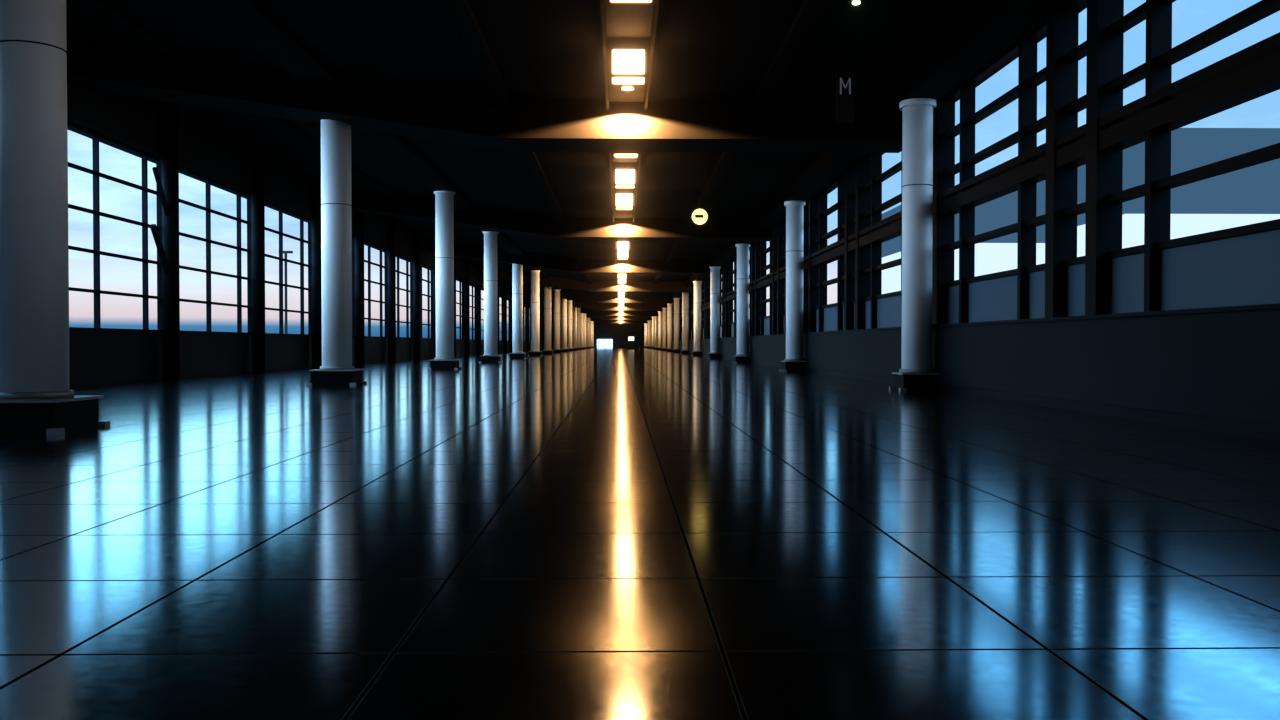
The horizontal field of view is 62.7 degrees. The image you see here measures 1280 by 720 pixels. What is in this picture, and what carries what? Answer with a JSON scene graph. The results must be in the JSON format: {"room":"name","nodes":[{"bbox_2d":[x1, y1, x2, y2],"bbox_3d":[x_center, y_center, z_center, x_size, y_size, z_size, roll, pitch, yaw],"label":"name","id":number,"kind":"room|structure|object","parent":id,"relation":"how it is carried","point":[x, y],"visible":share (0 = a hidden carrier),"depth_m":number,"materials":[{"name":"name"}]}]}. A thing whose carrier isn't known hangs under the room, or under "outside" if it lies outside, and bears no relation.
{"room":"terminal concourse","nodes":[
{"label":"terminal concourse","id":0,"kind":"room"},
{"bbox_2d":[67,79,560,385],"bbox_3d":[-11.711,-3.819,95.747,0.830,6.220,208.000,0,1,-1],"label":"wall","id":1,"kind":"structure","parent":0,"point":[174,137],"depth_m":26.79,"materials":[{"name":"black metal"}]},
{"bbox_2d":[66,0,1086,316],"bbox_3d":[-4.178,-6.383,95.852,16.500,1.664,209.000,0,1,-1],"label":"ceiling","id":2,"kind":"structure","parent":0,"point":[756,52],"depth_m":16.59,"materials":[{"name":"black paint"}]},
{"bbox_2d":[196,0,581,308],"bbox_3d":[-7.027,-6.093,95.802,0.700,0.268,208.000,0,1,-1],"label":"beam","id":3,"kind":"structure","parent":2,"relation":"attached to","point":[254,21],"depth_m":16.91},
{"bbox_2d":[67,38,901,152],"bbox_3d":[-2.713,-4.771,18.981,15.200,1.763,1.280,0,1,-1],"label":"beam","id":4,"kind":"structure","parent":2,"relation":"attached to","point":[529,126],"depth_m":18.42,"materials":[{"name":"paint"}]},
{"bbox_2d":[352,188,771,240],"bbox_3d":[-3.037,-5.030,35.976,15.200,1.763,1.280,0,1,-1],"label":"beam","id":5,"kind":"structure","parent":2,"relation":"attached to","point":[365,201],"depth_m":35.41,"materials":[{"name":"paint"}]},
{"bbox_2d":[426,238,722,273],"bbox_3d":[-3.370,-5.297,53.471,15.200,1.763,1.280,0,1,-1],"label":"beam","id":6,"kind":"structure","parent":2,"relation":"attached to","point":[535,260],"depth_m":52.90,"materials":[{"name":"paint"}]},
{"bbox_2d":[481,266,693,291],"bbox_3d":[-3.732,-5.586,72.465,15.200,1.763,1.280,0,1,-1],"label":"beam","id":7,"kind":"structure","parent":2,"relation":"attached to","point":[558,282],"depth_m":71.91,"materials":[{"name":"paint"}]},
{"bbox_2d":[508,283,673,302],"bbox_3d":[-4.113,-5.891,92.459,15.200,1.763,1.280,0,1,-1],"label":"beam","id":8,"kind":"structure","parent":2,"relation":"attached to","point":[526,289],"depth_m":91.89,"materials":[{"name":"paint"}]},
{"bbox_2d":[529,294,661,310],"bbox_3d":[-4.513,-6.211,113.453,15.200,1.763,1.280,0,1,-1],"label":"beam","id":9,"kind":"structure","parent":2,"relation":"attached to","point":[605,307],"depth_m":112.90,"materials":[{"name":"paint"}]},
{"bbox_2d":[551,304,657,315],"bbox_3d":[-4.932,-6.546,135.447,15.200,1.763,1.280,0,1,-1],"label":"beam","id":10,"kind":"structure","parent":2,"relation":"attached to","point":[583,310],"depth_m":134.90,"materials":[{"name":"paint"}]},
{"bbox_2d":[560,310,651,319],"bbox_3d":[-5.370,-6.896,158.440,15.200,1.763,1.280,0,1,-1],"label":"beam","id":11,"kind":"structure","parent":2,"relation":"attached to","point":[587,315],"depth_m":157.90,"materials":[{"name":"paint"}]},
{"bbox_2d":[590,318,647,322],"bbox_3d":[-5.827,-7.262,182.433,15.200,1.763,1.280,0,1,-1],"label":"beam","id":12,"kind":"structure","parent":2,"relation":"attached to","point":[591,319],"depth_m":181.88,"materials":[{"name":"paint"}]},
{"bbox_2d":[617,274,626,278],"bbox_3d":[-1.024,-4.895,59.998,0.560,0.540,0.560,0,1,-1],"label":"pendant lantern","id":13,"kind":"object","parent":2,"relation":"hanging from","point":[619,276],"visible":0.52,"depth_m":59.76,"materials":[{"name":"grey glass"}]},
{"bbox_2d":[617,279,626,283],"bbox_3d":[-1.109,-4.963,64.446,0.560,0.540,0.560,0,1,-1],"label":"pendant lantern","id":14,"kind":"object","parent":2,"relation":"hanging from","point":[619,281],"visible":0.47,"depth_m":64.20,"materials":[{"name":"grey"}]},
{"bbox_2d":[616,252,628,259],"bbox_3d":[-0.759,-4.683,46.082,0.560,0.540,0.560,0,1,-1],"label":"pendant lantern","id":15,"kind":"object","parent":2,"relation":"hanging from","point":[619,255],"visible":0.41,"depth_m":45.84,"materials":[{"name":"grey glass"}]},
{"bbox_2d":[616,242,629,251],"bbox_3d":[-0.681,-4.621,42.008,0.560,0.540,0.560,0,1,-1],"label":"pendant lantern","id":16,"kind":"object","parent":2,"relation":"hanging from","point":[620,246],"visible":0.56,"depth_m":41.77,"materials":[{"name":"grey glass"}]},
{"bbox_2d":[614,189,634,209],"bbox_3d":[-0.430,-4.419,28.797,0.560,0.540,0.560,0,1,-1],"label":"pendant lantern","id":17,"kind":"object","parent":2,"relation":"hanging from","point":[623,200],"visible":0.93,"depth_m":28.56,"materials":[{"name":"grey glass"}]},
{"bbox_2d":[613,164,636,188],"bbox_3d":[-0.354,-4.359,24.848,0.560,0.540,0.560,0,1,-1],"label":"pendant lantern","id":18,"kind":"object","parent":2,"relation":"hanging from","point":[624,177],"visible":1,"depth_m":24.61,"materials":[{"name":"grey glass"}]},
{"bbox_2d":[612,152,639,158],"bbox_3d":[-0.276,-4.296,20.741,0.560,0.540,0.560,0,1,-1],"label":"pendant lantern","id":19,"kind":"object","parent":2,"relation":"hanging from","point":[615,155],"visible":0.34,"depth_m":20.81,"materials":[{"name":"grey glass"}]},
{"bbox_2d":[608,42,648,85],"bbox_3d":[-0.164,-4.207,14.837,0.560,0.540,0.560,0,1,-1],"label":"ceiling light","id":20,"kind":"object","parent":2,"relation":"hanging from","point":[628,63],"visible":1,"depth_m":14.60,"materials":[{"name":"grey glass"}]},
{"bbox_2d":[605,0,656,5],"bbox_3d":[-0.095,-4.152,11.238,0.560,0.540,0.560,0,1,-1],"label":"pendant lantern","id":21,"kind":"object","parent":2,"relation":"hanging from","point":[607,2],"visible":1,"depth_m":11.46,"materials":[{"name":"grey glass"}]},
{"bbox_2d":[690,190,708,225],"bbox_3d":[1.647,-4.192,28.971,0.520,1.000,0.070,0,1,-1],"label":"hanging sign","id":22,"kind":"object","parent":2,"relation":"hanging from","point":[699,216],"visible":1,"depth_m":28.95,"materials":[{"name":"yellow"}]},
{"bbox_2d":[836,65,853,122],"bbox_3d":[3.125,-4.054,15.996,0.260,0.880,0.053,0,1,-1],"label":"banner","id":23,"kind":"object","parent":2,"relation":"hanging from","point":[844,75],"visible":1,"depth_m":15.98,"materials":[{"name":"black fabric"}]},
{"bbox_2d":[849,0,863,4],"bbox_3d":[2.654,-4.409,12.887,0.180,0.075,0.180,0,1,-1],"label":"ceiling light","id":24,"kind":"object","parent":2,"relation":"attached to","point":[854,2],"depth_m":12.88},
{"bbox_2d":[594,321,643,347],"bbox_3d":[-6.162,-5.409,200.060,16.500,6.220,0.400,0,1,-1],"label":"wall","id":25,"kind":"structure","parent":0,"point":[606,335],"depth_m":199.95,"materials":[{"name":"black paint"}]},
{"bbox_2d":[621,86,634,89],"bbox_3d":[-0.196,-4.385,16.534,0.220,0.235,0.220,0,1,-1],"label":"can","id":26,"kind":"object","parent":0,"point":[622,87],"depth_m":16.50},
{"bbox_2d":[0,348,1279,719],"bbox_3d":[-4.178,-0.562,95.940,16.500,0.300,209.000,0,1,-1],"label":"floor","id":27,"kind":"structure","parent":0,"point":[592,533],"depth_m":3.89,"materials":[{"name":"tile"}]},
{"bbox_2d":[0,0,109,434],"bbox_3d":[-5.254,-2.029,9.072,0.880,5.281,0.880,0,1,-1],"label":"column","id":28,"kind":"structure","parent":27,"relation":"on","point":[36,395],"depth_m":8.85,"materials":[{"name":"grey"}]},
{"bbox_2d":[306,119,366,385],"bbox_3d":[-5.569,-2.193,19.266,0.880,5.298,0.880,0,1,-1],"label":"column","id":29,"kind":"structure","parent":27,"relation":"on","point":[336,369],"depth_m":19.03,"materials":[{"name":"white concrete"}]},
{"bbox_2d":[427,191,461,369],"bbox_3d":[-5.795,-2.374,31.163,0.880,5.298,0.880,0,1,-1],"label":"column","id":30,"kind":"structure","parent":27,"relation":"on","point":[444,200],"depth_m":30.93,"materials":[{"name":"white concrete"}]},
{"bbox_2d":[478,231,502,362],"bbox_3d":[-6.006,-2.543,42.259,0.880,5.298,0.880,0,1,-1],"label":"column","id":31,"kind":"structure","parent":27,"relation":"on","point":[490,355],"depth_m":42.02,"materials":[{"name":"white concrete"}]},
{"bbox_2d":[508,263,526,358],"bbox_3d":[-6.218,-2.712,53.356,0.880,5.298,0.880,0,1,-1],"label":"column","id":32,"kind":"structure","parent":27,"relation":"on","point":[517,269],"depth_m":53.12,"materials":[{"name":"white"}]},
{"bbox_2d":[528,270,542,355],"bbox_3d":[-6.429,-2.881,64.453,0.880,5.298,0.880,0,1,-1],"label":"column","id":33,"kind":"structure","parent":27,"relation":"on","point":[535,274],"depth_m":64.22,"materials":[{"name":"white"}]},
{"bbox_2d":[542,286,553,353],"bbox_3d":[-6.641,-3.050,75.549,0.880,5.298,0.880,0,1,-1],"label":"column","id":34,"kind":"structure","parent":27,"relation":"on","point":[547,289],"depth_m":75.32,"materials":[{"name":"white"}]},
{"bbox_2d":[553,289,562,352],"bbox_3d":[-6.852,-3.220,86.646,0.880,5.298,0.880,0,1,-1],"label":"column","id":35,"kind":"structure","parent":27,"relation":"on","point":[556,349],"depth_m":86.42,"materials":[{"name":"white"}]},
{"bbox_2d":[561,298,568,351],"bbox_3d":[-7.063,-3.389,97.743,0.880,5.298,0.880,0,1,-1],"label":"column","id":36,"kind":"structure","parent":27,"relation":"on","point":[563,301],"depth_m":97.52,"materials":[{"name":"white"}]},
{"bbox_2d":[567,300,573,350],"bbox_3d":[-7.275,-3.558,108.840,0.880,5.298,0.880,0,1,-1],"label":"column","id":37,"kind":"structure","parent":27,"relation":"on","point":[569,302],"depth_m":108.60,"materials":[{"name":"white"}]},
{"bbox_2d":[572,307,577,350],"bbox_3d":[-7.486,-3.727,119.936,0.880,5.298,0.880,0,1,-1],"label":"column","id":38,"kind":"structure","parent":27,"relation":"on","point":[574,309],"depth_m":119.72,"materials":[{"name":"white"}]},
{"bbox_2d":[577,308,580,349],"bbox_3d":[-7.698,-3.896,131.033,0.880,5.298,0.880,0,1,-1],"label":"column","id":39,"kind":"structure","parent":27,"relation":"on","point":[578,309],"depth_m":130.78,"materials":[{"name":"white"}]},
{"bbox_2d":[580,313,584,349],"bbox_3d":[-7.909,-4.065,142.130,0.880,5.298,0.880,0,1,-1],"label":"column","id":40,"kind":"structure","parent":27,"relation":"on","point":[581,314],"depth_m":141.89,"materials":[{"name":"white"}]},
{"bbox_2d":[584,313,586,348],"bbox_3d":[-8.120,-4.234,153.226,0.880,5.298,0.880,0,1,-1],"label":"column","id":41,"kind":"structure","parent":27,"relation":"on","point":[584,313],"depth_m":152.99,"materials":[{"name":"white"}]},
{"bbox_2d":[586,317,589,348],"bbox_3d":[-8.332,-4.403,164.323,0.880,5.298,0.880,0,1,-1],"label":"column","id":42,"kind":"structure","parent":27,"relation":"on","point":[586,317],"depth_m":164.07,"materials":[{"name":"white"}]},
{"bbox_2d":[588,318,590,347],"bbox_3d":[-8.543,-4.572,175.420,0.880,5.298,0.880,0,1,-1],"label":"column","id":43,"kind":"structure","parent":27,"relation":"on","point":[589,346],"depth_m":175.16,"materials":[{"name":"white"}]},
{"bbox_2d":[590,321,592,347],"bbox_3d":[-8.755,-4.741,186.516,0.880,5.298,0.880,0,1,-1],"label":"column","id":44,"kind":"structure","parent":27,"relation":"on","point":[590,321],"depth_m":186.28,"materials":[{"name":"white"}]},
{"bbox_2d":[592,321,594,347],"bbox_3d":[-8.966,-4.911,197.613,0.880,5.298,0.880,0,1,-1],"label":"column","id":45,"kind":"structure","parent":27,"relation":"on","point":[593,346],"depth_m":197.38,"materials":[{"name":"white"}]},
{"bbox_2d":[627,336,634,348],"bbox_3d":[-1.257,-2.485,149.968,1.200,1.900,0.830,0,1,-1],"label":"kiosk","id":46,"kind":"object","parent":27,"relation":"on","point":[631,339],"visible":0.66,"depth_m":149.57,"materials":[{"name":"black"}]},
{"bbox_2d":[644,323,645,347],"bbox_3d":[1.047,-4.577,197.009,0.720,4.650,0.720,0,1,-1],"label":"column","id":47,"kind":"structure","parent":27,"relation":"on","point":[644,323],"depth_m":196.80,"materials":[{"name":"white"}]},
{"bbox_2d":[646,0,1068,320],"bbox_3d":[2.971,-5.548,96.001,0.600,0.370,208.000,0,1,-1],"label":"beam","id":48,"kind":"structure","parent":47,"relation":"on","point":[992,26],"depth_m":15.41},
{"bbox_2d":[646,323,647,347],"bbox_3d":[1.276,-4.394,185.012,0.720,4.650,0.720,0,1,-1],"label":"column","id":49,"kind":"structure","parent":27,"relation":"on","point":[646,323],"depth_m":184.79,"materials":[{"name":"white"}]},
{"bbox_2d":[647,320,649,348],"bbox_3d":[1.505,-4.212,173.016,0.720,4.650,0.720,0,1,-1],"label":"column","id":50,"kind":"structure","parent":27,"relation":"on","point":[648,346],"depth_m":172.79,"materials":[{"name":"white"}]},
{"bbox_2d":[649,320,651,348],"bbox_3d":[1.733,-4.029,161.019,0.720,4.650,0.720,0,1,-1],"label":"column","id":51,"kind":"structure","parent":27,"relation":"on","point":[650,347],"depth_m":160.78,"materials":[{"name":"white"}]},
{"bbox_2d":[652,316,654,348],"bbox_3d":[1.962,-3.846,149.023,0.720,4.650,0.720,0,1,-1],"label":"column","id":52,"kind":"structure","parent":27,"relation":"on","point":[653,317],"depth_m":148.81,"materials":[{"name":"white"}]},
{"bbox_2d":[654,316,657,349],"bbox_3d":[2.190,-3.663,137.027,0.720,4.650,0.720,0,1,-1],"label":"column","id":53,"kind":"structure","parent":27,"relation":"on","point":[656,317],"depth_m":136.82,"materials":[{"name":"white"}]},
{"bbox_2d":[658,311,661,349],"bbox_3d":[2.419,-3.480,125.030,0.720,4.650,0.720,0,1,-1],"label":"column","id":54,"kind":"structure","parent":27,"relation":"on","point":[659,312],"depth_m":124.82,"materials":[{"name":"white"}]},
{"bbox_2d":[661,308,666,350],"bbox_3d":[2.647,-3.298,113.034,0.720,4.650,0.720,0,1,-1],"label":"column","id":55,"kind":"structure","parent":27,"relation":"on","point":[664,310],"depth_m":112.82,"materials":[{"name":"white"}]},
{"bbox_2d":[666,303,672,351],"bbox_3d":[2.876,-3.115,101.037,0.720,4.650,0.720,0,1,-1],"label":"column","id":56,"kind":"structure","parent":27,"relation":"on","point":[669,305],"depth_m":100.83,"materials":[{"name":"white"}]},
{"bbox_2d":[672,298,679,352],"bbox_3d":[3.104,-2.932,89.041,0.720,4.650,0.720,0,1,-1],"label":"column","id":57,"kind":"structure","parent":27,"relation":"on","point":[676,349],"depth_m":88.83,"materials":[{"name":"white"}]},
{"bbox_2d":[680,292,688,353],"bbox_3d":[3.333,-2.749,77.044,0.720,4.650,0.720,0,1,-1],"label":"column","id":58,"kind":"structure","parent":27,"relation":"on","point":[685,295],"depth_m":76.84,"materials":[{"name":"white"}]},
{"bbox_2d":[691,281,701,355],"bbox_3d":[3.561,-2.566,65.048,0.720,4.650,0.720,0,1,-1],"label":"column","id":59,"kind":"structure","parent":27,"relation":"on","point":[697,351],"depth_m":64.83,"materials":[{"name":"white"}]},
{"bbox_2d":[707,266,720,358],"bbox_3d":[3.790,-2.384,53.052,0.720,4.650,0.720,0,1,-1],"label":"column","id":60,"kind":"structure","parent":27,"relation":"on","point":[714,353],"depth_m":52.84,"materials":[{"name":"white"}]},
{"bbox_2d":[733,243,750,362],"bbox_3d":[4.018,-2.201,41.055,0.720,4.650,0.720,0,1,-1],"label":"column","id":61,"kind":"structure","parent":27,"relation":"on","point":[742,356],"depth_m":40.84,"materials":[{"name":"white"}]},
{"bbox_2d":[779,200,806,371],"bbox_3d":[4.251,-2.015,28.859,0.720,4.650,0.720,0,1,-1],"label":"column","id":62,"kind":"structure","parent":27,"relation":"on","point":[794,361],"depth_m":28.65,"materials":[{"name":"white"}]},
{"bbox_2d":[889,98,939,390],"bbox_3d":[4.477,-1.834,16.962,0.720,4.650,0.720,0,1,-1],"label":"column","id":63,"kind":"structure","parent":27,"relation":"on","point":[916,373],"depth_m":16.75,"materials":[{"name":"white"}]},
{"bbox_2d":[672,0,1279,441],"bbox_3d":[3.485,-3.218,96.346,0.560,5.000,208.600,0,1,-1],"label":"wall","id":64,"kind":"structure","parent":0,"point":[1184,332],"depth_m":11.89,"materials":[{"name":"black"}]},
{"label":"outside","id":65,"kind":"structure","parent":0,"visible":0},
{"bbox_3d":[70.968,-0.661,107.373,134.000,0.350,308.000,0,1,-1],"label":"ground","id":66,"kind":"structure","parent":65,"visible":0},
{"bbox_2d":[881,193,1045,293],"bbox_3d":[15.289,-3.736,53.200,5.800,7.450,14.100,0,1,-1],"label":"building","id":67,"kind":"structure","parent":66,"relation":"on","point":[999,254],"depth_m":46.23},
{"bbox_2d":[1012,128,1279,256],"bbox_3d":[48.546,-4.575,55.771,60.800,9.050,30.200,0,1,-1],"label":"building","id":68,"kind":"structure","parent":66,"relation":"on","point":[1249,195],"depth_m":40.24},
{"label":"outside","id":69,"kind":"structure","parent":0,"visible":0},
{"bbox_3d":[-107.350,-0.609,103.977,189.300,0.350,308.000,0,1,-1],"label":"ground","id":70,"kind":"structure","parent":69,"visible":0},
{"bbox_2d":[283,251,292,333],"bbox_3d":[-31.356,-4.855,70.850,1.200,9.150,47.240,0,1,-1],"label":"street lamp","id":71,"kind":"object","parent":70,"relation":"on","point":[284,252],"visible":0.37,"depth_m":94.24,"materials":[{"name":"black metal"}]}
]}

